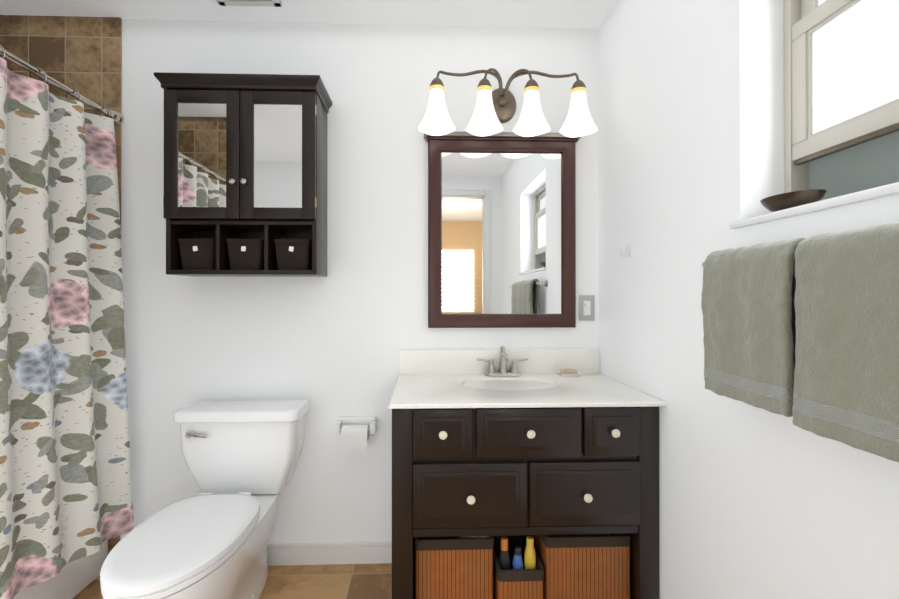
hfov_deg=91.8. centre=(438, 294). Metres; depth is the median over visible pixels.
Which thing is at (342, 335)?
wall
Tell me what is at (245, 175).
upper cabinet
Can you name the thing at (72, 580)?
bathtub
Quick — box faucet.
[477,346,527,375]
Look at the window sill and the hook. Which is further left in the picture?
the hook
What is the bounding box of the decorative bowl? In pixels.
[760,189,826,211]
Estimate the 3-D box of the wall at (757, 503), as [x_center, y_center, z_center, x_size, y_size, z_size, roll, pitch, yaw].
[0.885,-0.013,0.775,0.215,2.440,2.720,0,0,-2]
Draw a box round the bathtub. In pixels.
[13,540,107,598]
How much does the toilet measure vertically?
0.745 m
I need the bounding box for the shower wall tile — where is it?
[0,15,121,553]
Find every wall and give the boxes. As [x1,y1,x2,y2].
[120,19,597,543]
[598,0,898,598]
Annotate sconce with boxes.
[418,68,597,136]
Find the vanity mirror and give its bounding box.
[424,131,581,327]
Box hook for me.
[619,244,630,257]
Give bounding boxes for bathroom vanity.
[389,346,666,598]
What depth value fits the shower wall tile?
1.92 m
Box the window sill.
[730,182,898,228]
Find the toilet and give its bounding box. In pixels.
[100,399,308,598]
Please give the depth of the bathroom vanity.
1.47 m
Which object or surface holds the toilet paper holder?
attached to the wall at (342, 335)
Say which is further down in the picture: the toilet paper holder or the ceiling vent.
the toilet paper holder
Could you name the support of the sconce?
attached to the wall at (342, 335)
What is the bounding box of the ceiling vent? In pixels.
[216,0,281,6]
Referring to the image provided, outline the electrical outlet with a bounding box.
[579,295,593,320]
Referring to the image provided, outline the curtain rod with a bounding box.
[0,45,123,124]
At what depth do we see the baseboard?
1.95 m
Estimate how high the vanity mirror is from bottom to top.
0.875 m
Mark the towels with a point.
(804, 332)
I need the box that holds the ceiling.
[0,0,615,28]
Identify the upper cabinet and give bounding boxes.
[154,72,331,276]
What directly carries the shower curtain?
hanging from the curtain rod
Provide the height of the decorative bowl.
0.038 m
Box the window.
[784,0,898,200]
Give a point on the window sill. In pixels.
(865, 195)
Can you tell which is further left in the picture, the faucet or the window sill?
the faucet
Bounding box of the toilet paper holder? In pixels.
[334,416,376,449]
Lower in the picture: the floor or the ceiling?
the floor
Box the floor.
[73,563,391,598]
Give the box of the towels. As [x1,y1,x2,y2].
[701,223,898,462]
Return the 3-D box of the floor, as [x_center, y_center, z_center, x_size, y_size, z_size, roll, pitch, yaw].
[-0.577,1.232,-0.564,3.596,0.060,5.350,0,0,-2]
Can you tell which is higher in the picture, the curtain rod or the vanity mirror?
the curtain rod
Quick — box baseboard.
[267,541,391,565]
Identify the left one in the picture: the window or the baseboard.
the baseboard
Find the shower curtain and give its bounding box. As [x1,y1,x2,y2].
[0,57,133,598]

